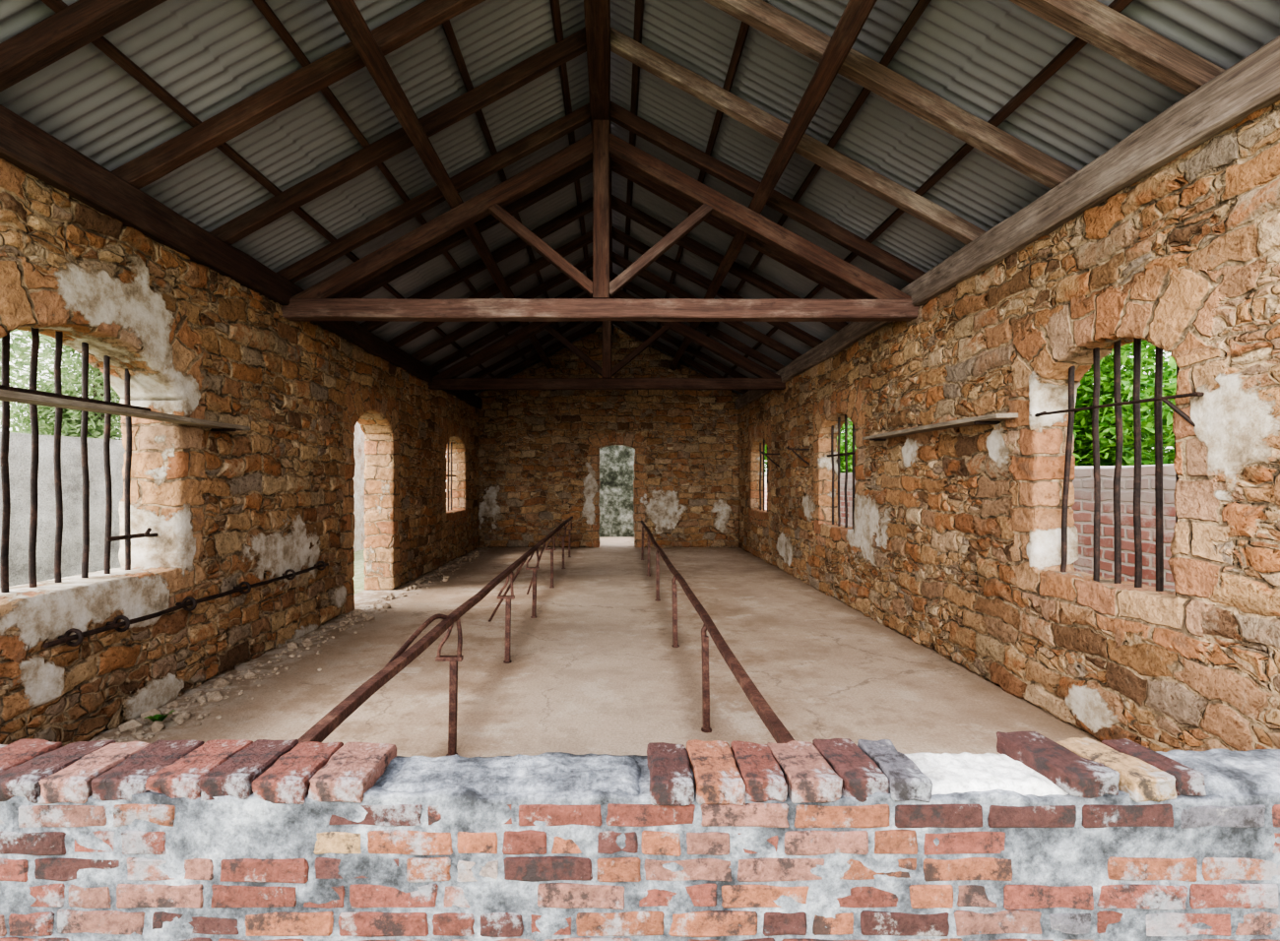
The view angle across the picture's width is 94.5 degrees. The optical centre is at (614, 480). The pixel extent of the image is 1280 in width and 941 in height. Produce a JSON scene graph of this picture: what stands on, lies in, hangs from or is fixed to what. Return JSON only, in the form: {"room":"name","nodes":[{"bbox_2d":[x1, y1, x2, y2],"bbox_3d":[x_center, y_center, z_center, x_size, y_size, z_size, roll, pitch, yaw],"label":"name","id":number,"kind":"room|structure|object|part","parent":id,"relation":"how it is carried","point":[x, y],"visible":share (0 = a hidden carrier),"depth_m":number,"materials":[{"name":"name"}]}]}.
{"room":"prison interior","nodes":[
{"label":"prison interior","id":0,"kind":"room"},
{"bbox_2d":[0,158,479,746],"bbox_3d":[-3.430,-0.060,7.980,0.420,3.320,12.640,0,0,0],"label":"wall","id":1,"kind":"structure","parent":0,"point":[225,509],"depth_m":4.61,"materials":[{"name":"stone"}]},
{"bbox_2d":[0,326,150,592],"bbox_3d":[-3.455,-0.145,3.695,0.054,1.691,1.450,0,0,0],"label":"bars","id":2,"kind":"object","parent":1,"relation":"in","point":[5,479],"visible":0.81,"depth_m":3.67,"materials":[{"name":"metal"}]},
{"bbox_2d":[0,388,250,431],"bbox_3d":[-3.148,-0.424,3.700,0.203,0.065,2.500,0,0,0],"label":"wall shelf","id":3,"kind":"object","parent":1,"relation":"attached to","point":[5,395],"visible":1,"depth_m":3.62,"materials":[{"name":"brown wood"}]},
{"bbox_2d":[143,527,157,537],"bbox_3d":[-3.368,0.377,4.311,0.062,0.072,0.224,0,0,-16],"label":"iron hook","id":4,"kind":"object","parent":1,"relation":"attached to","point":[147,534],"visible":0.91,"depth_m":4.24,"materials":[{"name":"brown metal"}]},
{"bbox_2d":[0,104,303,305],"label":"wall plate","id":5,"kind":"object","parent":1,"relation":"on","point":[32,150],"depth_m":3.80,"materials":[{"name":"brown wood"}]},
{"bbox_2d":[0,0,166,92],"bbox_3d":[-2.085,-2.613,2.966,3.851,2.177,0.101,0,0,0],"label":"rafter","id":6,"kind":"object","parent":5,"relation":"on","point":[65,32],"visible":1,"depth_m":2.93,"materials":[{"name":"brown wood"}]},
{"bbox_2d":[111,0,485,189],"bbox_3d":[-2.086,-2.616,3.912,3.853,2.174,0.099,0,0,0],"label":"rafter","id":7,"kind":"object","parent":5,"relation":"on","point":[391,35],"visible":0.71,"depth_m":3.87,"materials":[{"name":"brown wood"}]},
{"bbox_2d":[40,0,494,378],"bbox_3d":[-2.750,-2.348,8.125,0.076,0.072,12.550,0,0,0],"label":"batten","id":8,"kind":"object","parent":7,"relation":"on","point":[101,43],"visible":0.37,"depth_m":3.76,"materials":[{"name":"brown wood"}]},
{"bbox_2d":[549,0,596,331],"bbox_3d":[-0.450,-3.601,8.125,0.074,0.071,12.550,0,0,0],"label":"batten","id":9,"kind":"object","parent":7,"relation":"on","point":[554,4],"visible":0.44,"depth_m":5.43,"materials":[{"name":"brown wood"}]},
{"bbox_2d":[42,561,328,648],"bbox_3d":[-3.168,0.910,4.850,0.185,0.108,3.201,0,0,0],"label":"rod","id":10,"kind":"object","parent":1,"relation":"attached to","point":[66,638],"visible":0.93,"depth_m":4.04,"materials":[{"name":"metal"}]},
{"bbox_2d":[312,320,439,383],"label":"wall plate","id":11,"kind":"object","parent":1,"relation":"on","point":[352,332],"depth_m":7.91,"materials":[{"name":"brown wood"}]},
{"bbox_2d":[209,27,586,245],"bbox_3d":[-2.084,-2.614,4.855,3.848,2.183,0.097,0,0,0],"label":"rafter","id":12,"kind":"object","parent":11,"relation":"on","point":[572,46],"visible":0.77,"depth_m":4.81,"materials":[{"name":"brown wood"}]},
{"bbox_2d":[276,102,590,283],"bbox_3d":[-2.084,-2.612,5.799,3.853,2.174,0.100,0,0,0],"label":"rafter","id":13,"kind":"object","parent":11,"relation":"on","point":[581,116],"visible":0.8,"depth_m":5.76,"materials":[{"name":"brown wood"}]},
{"bbox_2d":[337,158,592,298],"bbox_3d":[-2.085,-2.614,6.746,3.850,2.178,0.097,0,0,0],"label":"rafter","id":14,"kind":"object","parent":11,"relation":"on","point":[528,200],"visible":0.52,"depth_m":6.70,"materials":[{"name":"brown wood"}]},
{"bbox_2d":[442,19,566,347],"bbox_3d":[-1.180,-3.203,8.125,0.075,0.071,12.550,0,0,0],"label":"batten","id":15,"kind":"object","parent":14,"relation":"on","point":[447,28],"visible":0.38,"depth_m":4.80,"materials":[{"name":"brown wood"}]},
{"bbox_2d":[359,196,592,331],"bbox_3d":[-2.086,-2.616,7.690,3.851,2.177,0.095,0,0,0],"label":"rafter","id":16,"kind":"object","parent":11,"relation":"on","point":[586,207],"visible":0.52,"depth_m":7.65,"materials":[{"name":"brown wood"}]},
{"bbox_2d":[387,230,592,347],"bbox_3d":[-2.085,-2.614,8.635,3.852,2.175,0.102,0,0,0],"label":"rafter","id":17,"kind":"object","parent":11,"relation":"on","point":[581,241],"visible":0.52,"depth_m":8.59,"materials":[{"name":"brown wood"}]},
{"bbox_2d":[410,256,592,360],"bbox_3d":[-2.085,-2.615,9.580,3.852,2.175,0.100,0,0,0],"label":"rafter","id":18,"kind":"object","parent":11,"relation":"on","point":[586,264],"visible":0.51,"depth_m":9.54,"materials":[{"name":"brown wood"}]},
{"bbox_2d":[454,321,557,378],"bbox_3d":[-2.083,-2.613,11.469,3.848,2.182,0.098,0,0,0],"label":"rafter","id":19,"kind":"object","parent":11,"relation":"on","point":[556,322],"visible":0.1,"depth_m":11.48,"materials":[{"name":"brown wood"}]},
{"bbox_2d":[429,277,592,371],"bbox_3d":[-2.085,-2.615,10.526,3.851,2.173,0.100,0,0,0],"label":"rafter","id":20,"kind":"object","parent":11,"relation":"on","point":[576,290],"visible":0.53,"depth_m":10.48,"materials":[{"name":"brown wood"}]},
{"bbox_2d":[468,320,585,378],"bbox_3d":[-2.084,-2.614,12.416,3.849,2.180,0.101,0,0,0],"label":"rafter","id":21,"kind":"object","parent":11,"relation":"on","point":[570,325],"visible":0.47,"depth_m":12.37,"materials":[{"name":"brown wood"}]},
{"bbox_2d":[468,320,602,394],"bbox_3d":[-2.084,-2.614,13.359,3.852,2.176,0.101,0,0,0],"label":"rafter","id":22,"kind":"object","parent":11,"relation":"on","point":[589,328],"visible":0.6,"depth_m":13.31,"materials":[{"name":"brown wood"}]},
{"bbox_2d":[446,442,455,511],"bbox_3d":[-3.457,-0.140,12.050,0.058,1.642,1.600,0,0,0],"label":"bars","id":23,"kind":"object","parent":1,"relation":"in","point":[448,475],"visible":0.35,"depth_m":12.29,"materials":[{"name":"metal"}]},
{"bbox_2d":[281,119,919,321],"bbox_3d":[-0.130,-2.551,5.830,6.220,1.937,0.182,0,0,0],"label":"roof truss","id":24,"kind":"object","parent":1,"relation":"attached to","point":[320,301],"visible":1,"depth_m":5.76,"materials":[{"name":"brown wood"}]},
{"bbox_3d":[-0.130,-2.650,5.829,0.166,1.740,0.173,0,0,0],"label":"king post","id":25,"kind":"part","parent":24,"relation":"part of","materials":[{"name":"brown wood"}]},
{"bbox_2d":[669,0,877,371],"bbox_3d":[1.401,-2.702,8.025,0.203,0.202,12.350,0,0,0],"label":"roof purlin","id":26,"kind":"structure","parent":24,"relation":"on","point":[856,13],"depth_m":4.29,"materials":[{"name":"brown wood"}]},
{"bbox_2d":[427,277,785,389],"bbox_3d":[-0.130,-2.551,10.301,6.220,1.937,0.186,0,0,0],"label":"roof truss","id":27,"kind":"object","parent":1,"relation":"attached to","point":[444,380],"visible":0.8,"depth_m":10.22,"materials":[{"name":"brown wood"}]},
{"bbox_2d":[325,0,552,369],"bbox_3d":[-1.570,-2.749,8.025,0.193,0.198,12.350,0,0,0],"label":"purlin","id":28,"kind":"structure","parent":27,"relation":"on","point":[348,14],"depth_m":4.36,"materials":[{"name":"brown wood"}]},
{"bbox_3d":[-0.131,-2.650,10.301,0.164,1.740,0.166,0,0,0],"label":"king post","id":29,"kind":"part","parent":27,"relation":"part of","materials":[{"name":"brown wood"}]},
{"bbox_2d":[0,0,602,395],"bbox_3d":[-2.115,-2.753,8.200,3.930,2.173,12.800,0,0,0],"label":"ceiling","id":30,"kind":"structure","parent":0,"point":[211,56],"depth_m":4.46,"materials":[{"name":"metal"}]},
{"bbox_2d":[252,0,530,367],"bbox_3d":[-2.030,-2.739,8.125,0.074,0.072,12.550,0,0,0],"label":"batten","id":31,"kind":"object","parent":30,"relation":"attached to","point":[264,8],"visible":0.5,"depth_m":4.31,"materials":[{"name":"brown wood"}]},
{"bbox_2d":[85,536,1101,758],"bbox_3d":[-0.190,1.700,9.000,6.900,0.200,15.400,0,0,0],"label":"floor","id":32,"kind":"structure","parent":0,"point":[598,671],"depth_m":4.91,"materials":[{"name":"concrete"}]},
{"bbox_2d":[144,710,174,722],"bbox_3d":[-2.969,1.559,3.845,0.154,0.082,0.135,0,0,0],"label":"weed","id":33,"kind":"object","parent":32,"relation":"on","point":[155,718],"visible":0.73,"depth_m":3.85,"materials":[{"name":"green plant"}]},
{"bbox_2d":[100,550,494,743],"bbox_3d":[-2.815,1.580,8.287,0.708,0.095,10.007,0,0,0],"label":"rubble","id":34,"kind":"object","parent":32,"relation":"on","point":[214,696],"visible":0.88,"depth_m":4.55,"materials":[{"name":"beige stone"}]},
{"bbox_2d":[297,516,573,756],"bbox_3d":[-1.152,1.170,7.210,0.561,0.877,10.980,0,0,0],"label":"rail","id":35,"kind":"object","parent":32,"relation":"on","point":[328,724],"visible":0.99,"depth_m":3.40,"materials":[{"name":"red metal"}]},
{"bbox_3d":[-0.955,1.030,3.420,0.150,0.023,0.046,0,0,0],"label":"cap plate","id":36,"kind":"part","parent":35,"relation":"part of","materials":[{"name":"red metal"}]},
{"bbox_3d":[-0.935,1.320,3.420,0.043,0.560,0.036,1,0,0],"label":"post","id":37,"kind":"part","parent":35,"relation":"part of","materials":[{"name":"red metal"}]},
{"bbox_3d":[-0.955,1.030,5.200,0.150,0.023,0.045,0,0,0],"label":"cap plate","id":38,"kind":"part","parent":35,"relation":"part of","materials":[{"name":"red metal"}]},
{"bbox_3d":[-0.937,1.320,5.200,0.046,0.560,0.037,1,0,0],"label":"post","id":39,"kind":"part","parent":35,"relation":"part of","materials":[{"name":"red metal"}]},
{"bbox_3d":[-0.955,1.030,6.900,0.150,0.022,0.045,0,0,0],"label":"cap plate","id":40,"kind":"part","parent":35,"relation":"part of","materials":[{"name":"red metal"}]},
{"bbox_3d":[-0.934,1.320,6.899,0.046,0.560,0.037,1,0,0],"label":"post","id":41,"kind":"part","parent":35,"relation":"part of","materials":[{"name":"red metal"}]},
{"bbox_3d":[-0.931,1.320,8.799,0.045,0.560,0.036,0,0,0],"label":"post","id":42,"kind":"part","parent":35,"relation":"part of","materials":[{"name":"red metal"}]},
{"bbox_3d":[-0.926,1.320,10.700,0.044,0.560,0.036,-1,0,0],"label":"post","id":43,"kind":"part","parent":35,"relation":"part of","materials":[{"name":"red metal"}]},
{"bbox_3d":[-0.935,1.320,12.298,0.044,0.560,0.036,0,0,0],"label":"post","id":44,"kind":"part","parent":35,"relation":"part of","materials":[{"name":"red metal"}]},
{"bbox_2d":[640,520,796,745],"bbox_3d":[0.579,1.236,7.360,0.092,0.729,11.280,0,0,0],"label":"rail","id":45,"kind":"object","parent":32,"relation":"on","point":[775,727],"visible":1,"depth_m":3.76,"materials":[{"name":"red metal"}]},
{"bbox_3d":[0.571,1.300,11.900,0.044,0.600,0.036,1,0,0],"label":"post","id":46,"kind":"part","parent":45,"relation":"part of","materials":[{"name":"red metal"}]},
{"bbox_3d":[0.578,1.300,9.902,0.046,0.600,0.037,0,0,0],"label":"post","id":47,"kind":"part","parent":45,"relation":"part of","materials":[{"name":"red metal"}]},
{"bbox_3d":[0.577,1.300,7.871,0.043,0.600,0.037,0,0,0],"label":"post","id":48,"kind":"part","parent":45,"relation":"part of","materials":[{"name":"red metal"}]},
{"bbox_3d":[0.581,1.300,5.679,0.046,0.600,0.036,-1,0,0],"label":"post","id":49,"kind":"part","parent":45,"relation":"part of","materials":[{"name":"red metal"}]},
{"bbox_3d":[0.585,1.300,3.780,0.045,0.600,0.035,-1,0,0],"label":"post","id":50,"kind":"part","parent":45,"relation":"part of","materials":[{"name":"red metal"}]},
{"bbox_2d":[477,325,740,547],"bbox_3d":[-0.130,-1.050,14.310,6.280,5.300,0.420,0,0,0],"label":"wall","id":51,"kind":"structure","parent":0,"point":[539,451],"depth_m":14.10,"materials":[{"name":"brown stone"}]},
{"bbox_2d":[583,0,613,333],"bbox_3d":[-0.131,-3.611,8.025,0.201,0.211,12.350,0,0,0],"label":"ridge beam","id":52,"kind":"structure","parent":51,"relation":"attached to","point":[597,12],"depth_m":4.96,"materials":[{"name":"brown wood"}]},
{"bbox_2d":[598,445,635,536],"bbox_3d":[-0.003,0.175,16.875,4.429,3.250,0.350,0,0,0],"label":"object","id":53,"kind":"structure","parent":0,"point":[616,462],"depth_m":16.70,"materials":[{"name":"plant"}]},
{"bbox_2d":[0,730,1279,940],"bbox_3d":[-0.125,1.142,1.500,6.050,0.916,0.263,0,0,0],"label":"wall","id":54,"kind":"structure","parent":0,"point":[1043,838],"depth_m":1.40,"materials":[{"name":"brick"}]},
{"bbox_2d":[610,0,1279,395],"bbox_3d":[1.855,-2.753,8.200,3.930,2.173,12.800,0,0,0],"label":"ceiling","id":55,"kind":"structure","parent":0,"point":[976,55],"depth_m":4.43,"materials":[{"name":"metal"}]},
{"bbox_2d":[737,100,1279,752],"bbox_3d":[3.095,-0.060,7.980,0.270,3.320,12.640,0,0,0],"label":"wall","id":56,"kind":"structure","parent":0,"point":[953,545],"depth_m":3.91,"materials":[{"name":"stone"}]},
{"bbox_2d":[759,439,767,511],"bbox_3d":[3.102,-0.125,12.103,0.049,1.612,0.944,0,0,0],"label":"bars","id":57,"kind":"object","parent":56,"relation":"in","point":[763,439],"visible":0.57,"depth_m":12.24,"materials":[{"name":"metal"}]},
{"bbox_2d":[761,451,779,467],"bbox_3d":[2.820,-0.365,10.600,0.374,0.310,0.029,0,0,0],"label":"shelf bracket","id":58,"kind":"object","parent":56,"relation":"attached to","point":[762,453],"visible":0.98,"depth_m":10.59,"materials":[{"name":"metal"}]},
{"bbox_2d":[787,446,809,465],"bbox_3d":[2.820,-0.365,9.000,0.374,0.310,0.029,0,0,0],"label":"shelf bracket","id":59,"kind":"object","parent":56,"relation":"attached to","point":[789,448],"visible":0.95,"depth_m":8.99,"materials":[{"name":"metal"}]},
{"bbox_3d":[2.816,-0.488,9.000,0.368,0.064,0.029,0,0,0],"label":"arm","id":60,"kind":"part","parent":59,"relation":"part of","materials":[{"name":"metal"}]},
{"bbox_2d":[827,414,855,529],"bbox_3d":[3.096,-0.140,7.900,0.057,1.642,1.400,0,0,0],"label":"bars","id":61,"kind":"object","parent":56,"relation":"in","point":[853,452],"visible":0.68,"depth_m":7.91,"materials":[{"name":"metal"}]},
{"bbox_2d":[862,412,1018,441],"bbox_3d":[2.889,-0.463,5.485,0.203,0.063,2.330,0,0,0],"label":"wall shelf","id":62,"kind":"object","parent":56,"relation":"attached to","point":[993,418],"visible":0.99,"depth_m":5.01,"materials":[{"name":"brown wood"}]},
{"bbox_2d":[735,35,1279,409],"bbox_3d":[3.031,-1.821,7.915,0.298,0.275,12.470,0,0,0],"label":"wall plate","id":63,"kind":"object","parent":56,"relation":"on","point":[1250,85],"visible":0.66,"depth_m":3.49,"materials":[{"name":"brown wood"}]},
{"bbox_2d":[612,320,748,394],"bbox_3d":[1.825,-2.614,13.360,3.850,2.178,0.098,0,0,0],"label":"rafter","id":64,"kind":"object","parent":63,"relation":"on","point":[622,325],"visible":0.54,"depth_m":13.31,"materials":[{"name":"brown wood"}]},
{"bbox_2d":[722,0,1133,378],"bbox_3d":[2.490,-2.348,8.125,0.074,0.072,12.550,0,0,0],"label":"batten","id":65,"kind":"object","parent":64,"relation":"on","point":[1077,43],"visible":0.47,"depth_m":3.76,"materials":[{"name":"brown wood"}]},
{"bbox_2d":[631,320,748,378],"bbox_3d":[1.824,-2.614,12.413,3.850,2.178,0.100,0,0,0],"label":"rafter","id":66,"kind":"object","parent":63,"relation":"on","point":[645,325],"visible":0.52,"depth_m":12.37,"materials":[{"name":"brown wood"}]},
{"bbox_2d":[612,272,784,371],"bbox_3d":[1.826,-2.615,10.526,3.851,2.174,0.099,0,0,0],"label":"rafter","id":67,"kind":"object","parent":63,"relation":"on","point":[630,287],"visible":0.46,"depth_m":10.48,"materials":[{"name":"brown wood"}]},
{"bbox_2d":[612,252,801,360],"bbox_3d":[1.825,-2.614,9.580,3.851,2.179,0.096,0,0,0],"label":"rafter","id":68,"kind":"object","parent":63,"relation":"on","point":[617,259],"visible":0.51,"depth_m":9.53,"materials":[{"name":"brown wood"}]},
{"bbox_2d":[611,226,823,347],"bbox_3d":[1.826,-2.616,8.635,3.849,2.178,0.098,0,0,0],"label":"rafter","id":69,"kind":"object","parent":63,"relation":"on","point":[618,235],"visible":0.52,"depth_m":8.59,"materials":[{"name":"brown wood"}]},
{"bbox_2d":[611,194,848,330],"bbox_3d":[1.824,-2.614,7.691,3.850,2.179,0.098,0,0,0],"label":"rafter","id":70,"kind":"object","parent":63,"relation":"on","point":[617,205],"visible":0.58,"depth_m":7.65,"materials":[{"name":"brown wood"}]},
{"bbox_2d":[611,160,867,299],"bbox_3d":[1.826,-2.616,6.746,3.850,2.179,0.103,0,0,0],"label":"rafter","id":71,"kind":"object","parent":63,"relation":"on","point":[658,190],"visible":0.38,"depth_m":6.70,"materials":[{"name":"brown wood"}]},
{"bbox_2d":[651,21,749,347],"bbox_3d":[0.920,-3.202,8.125,0.072,0.071,12.550,0,0,0],"label":"batten","id":72,"kind":"object","parent":71,"relation":"on","point":[743,30],"visible":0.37,"depth_m":4.78,"materials":[{"name":"brown wood"}]},
{"bbox_2d":[610,101,925,283],"bbox_3d":[1.825,-2.615,5.801,3.850,2.178,0.097,0,0,0],"label":"rafter","id":73,"kind":"object","parent":63,"relation":"on","point":[619,115],"visible":0.8,"depth_m":5.76,"materials":[{"name":"brown wood"}]},
{"bbox_2d":[687,0,930,367],"bbox_3d":[1.770,-2.739,8.125,0.074,0.072,12.550,0,0,0],"label":"batten","id":74,"kind":"object","parent":73,"relation":"on","point":[920,7],"visible":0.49,"depth_m":4.31,"materials":[{"name":"brown wood"}]},
{"bbox_2d":[610,27,986,245],"bbox_3d":[1.826,-2.616,4.855,3.850,2.176,0.101,0,0,0],"label":"rafter","id":75,"kind":"object","parent":63,"relation":"on","point":[637,53],"visible":0.69,"depth_m":4.81,"materials":[{"name":"brown wood"}]},
{"bbox_2d":[704,0,1078,189],"bbox_3d":[1.825,-2.615,3.912,3.851,2.177,0.100,0,0,0],"label":"rafter","id":76,"kind":"object","parent":63,"relation":"on","point":[793,32],"visible":0.71,"depth_m":3.87,"materials":[{"name":"brown wood"}]},
{"bbox_2d":[1009,0,1225,95],"bbox_3d":[1.826,-2.615,2.966,3.849,2.180,0.099,0,0,0],"label":"rafter","id":77,"kind":"object","parent":63,"relation":"on","point":[1158,57],"visible":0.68,"depth_m":2.92,"materials":[{"name":"brown wood"}]},
{"bbox_3d":[1.826,-2.616,11.470,4.316,0.138,0.099,29,0,0],"label":"rafter","id":78,"kind":"object","parent":63,"relation":"on","visible":0},
{"bbox_2d":[621,0,643,330],"bbox_3d":[0.190,-3.600,8.125,0.074,0.072,12.550,0,0,0],"label":"batten","id":79,"kind":"object","parent":78,"relation":"on","point":[639,4],"visible":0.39,"depth_m":5.41,"materials":[{"name":"brown wood"}]},
{"bbox_2d":[1059,337,1179,596],"bbox_3d":[3.100,-0.120,3.663,0.050,1.602,0.885,0,0,0],"label":"bars","id":80,"kind":"object","parent":56,"relation":"in","point":[1159,553],"visible":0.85,"depth_m":3.62,"materials":[{"name":"metal"}]},
{"bbox_2d":[1034,391,1204,427],"bbox_3d":[2.945,-0.317,3.501,0.109,0.327,1.218,0,0,0],"label":"crossbar","id":81,"kind":"object","parent":56,"relation":"attached to","point":[1165,400],"visible":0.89,"depth_m":3.16,"materials":[{"name":"metal"}]},
{"bbox_3d":[2.900,-0.440,3.490,0.019,0.037,1.120,0,0,0],"label":"rod","id":82,"kind":"part","parent":81,"relation":"part of","materials":[{"name":"metal"}]},
{"label":"outside","id":83,"kind":"structure","parent":0,"visible":0},
{"bbox_2d":[352,548,364,594],"bbox_3d":[0.000,1.685,12.000,60.000,0.189,60.000,0,0,0],"label":"ground","id":84,"kind":"structure","parent":83,"point":[358,579],"depth_m":10.71,"materials":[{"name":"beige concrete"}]},
{"bbox_2d":[0,329,55,384],"bbox_3d":[-12.586,-1.794,9.564,4.848,6.913,4.720,0,0,-6],"label":"leafy tree","id":85,"kind":"object","parent":84,"relation":"on","point":[16,347],"visible":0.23,"depth_m":10.81,"materials":[{"name":"green plant"}]},
{"bbox_2d":[0,329,122,440],"bbox_3d":[-12.953,-1.811,14.809,4.921,6.948,4.670,0,0,0],"label":"leafy tree","id":86,"kind":"object","parent":84,"relation":"on","point":[72,417],"visible":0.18,"depth_m":13.76,"materials":[{"name":"green plant"}]},
{"bbox_2d":[0,431,125,588],"bbox_3d":[-9.000,0.530,13.000,0.443,2.540,22.000,0,0,0],"label":"wall","id":87,"kind":"structure","parent":84,"relation":"on","point":[19,443],"depth_m":9.43,"materials":[{"name":"white paint"}]},
{"bbox_2d":[352,422,365,551],"bbox_3d":[-6.576,0.022,16.100,0.390,3.555,7.800,0,0,0],"label":"wall","id":88,"kind":"structure","parent":84,"relation":"on","point":[358,443],"depth_m":14.79,"materials":[{"name":"paint"}]},
{"bbox_2d":[765,445,843,476],"bbox_3d":[7.675,-0.965,25.600,4.241,5.259,4.475,0,0,0],"label":"leafy tree","id":89,"kind":"object","parent":84,"relation":"on","point":[765,445],"visible":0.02,"depth_m":24.87,"materials":[{"name":"green plant"}]},
{"bbox_2d":[836,418,856,473],"bbox_3d":[8.385,-1.005,20.514,4.119,5.339,4.450,0,0,0],"label":"leafy tree","id":90,"kind":"object","parent":84,"relation":"on","point":[850,429],"visible":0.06,"depth_m":19.25,"materials":[{"name":"green plant"}]},
{"bbox_2d":[847,417,856,461],"bbox_3d":[8.114,-0.849,15.489,3.852,5.026,3.914,0,0,18],"label":"leafy tree","id":91,"kind":"object","parent":84,"relation":"on","point":[851,422],"visible":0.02,"depth_m":16.49,"materials":[{"name":"green plant"}]},
{"bbox_2d":[765,463,1175,589],"bbox_3d":[5.325,0.803,14.500,0.290,1.993,27.000,0,0,0],"label":"wall","id":92,"kind":"structure","parent":84,"relation":"on","point":[1082,508],"depth_m":6.07,"materials":[{"name":"pink brick"}]},
{"bbox_2d":[1072,341,1175,466],"bbox_3d":[8.100,-1.259,10.738,4.602,5.845,4.812,0,0,0],"label":"leafy tree","id":93,"kind":"object","parent":84,"relation":"on","point":[1083,420],"visible":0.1,"depth_m":9.18,"materials":[{"name":"green plant"}]},
{"bbox_2d":[1089,340,1175,465],"bbox_3d":[7.702,-0.877,6.302,3.802,5.082,3.708,0,0,5],"label":"leafy tree","id":94,"kind":"object","parent":84,"relation":"on","point":[1146,362],"visible":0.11,"depth_m":7.17,"materials":[{"name":"green plant"}]}
]}

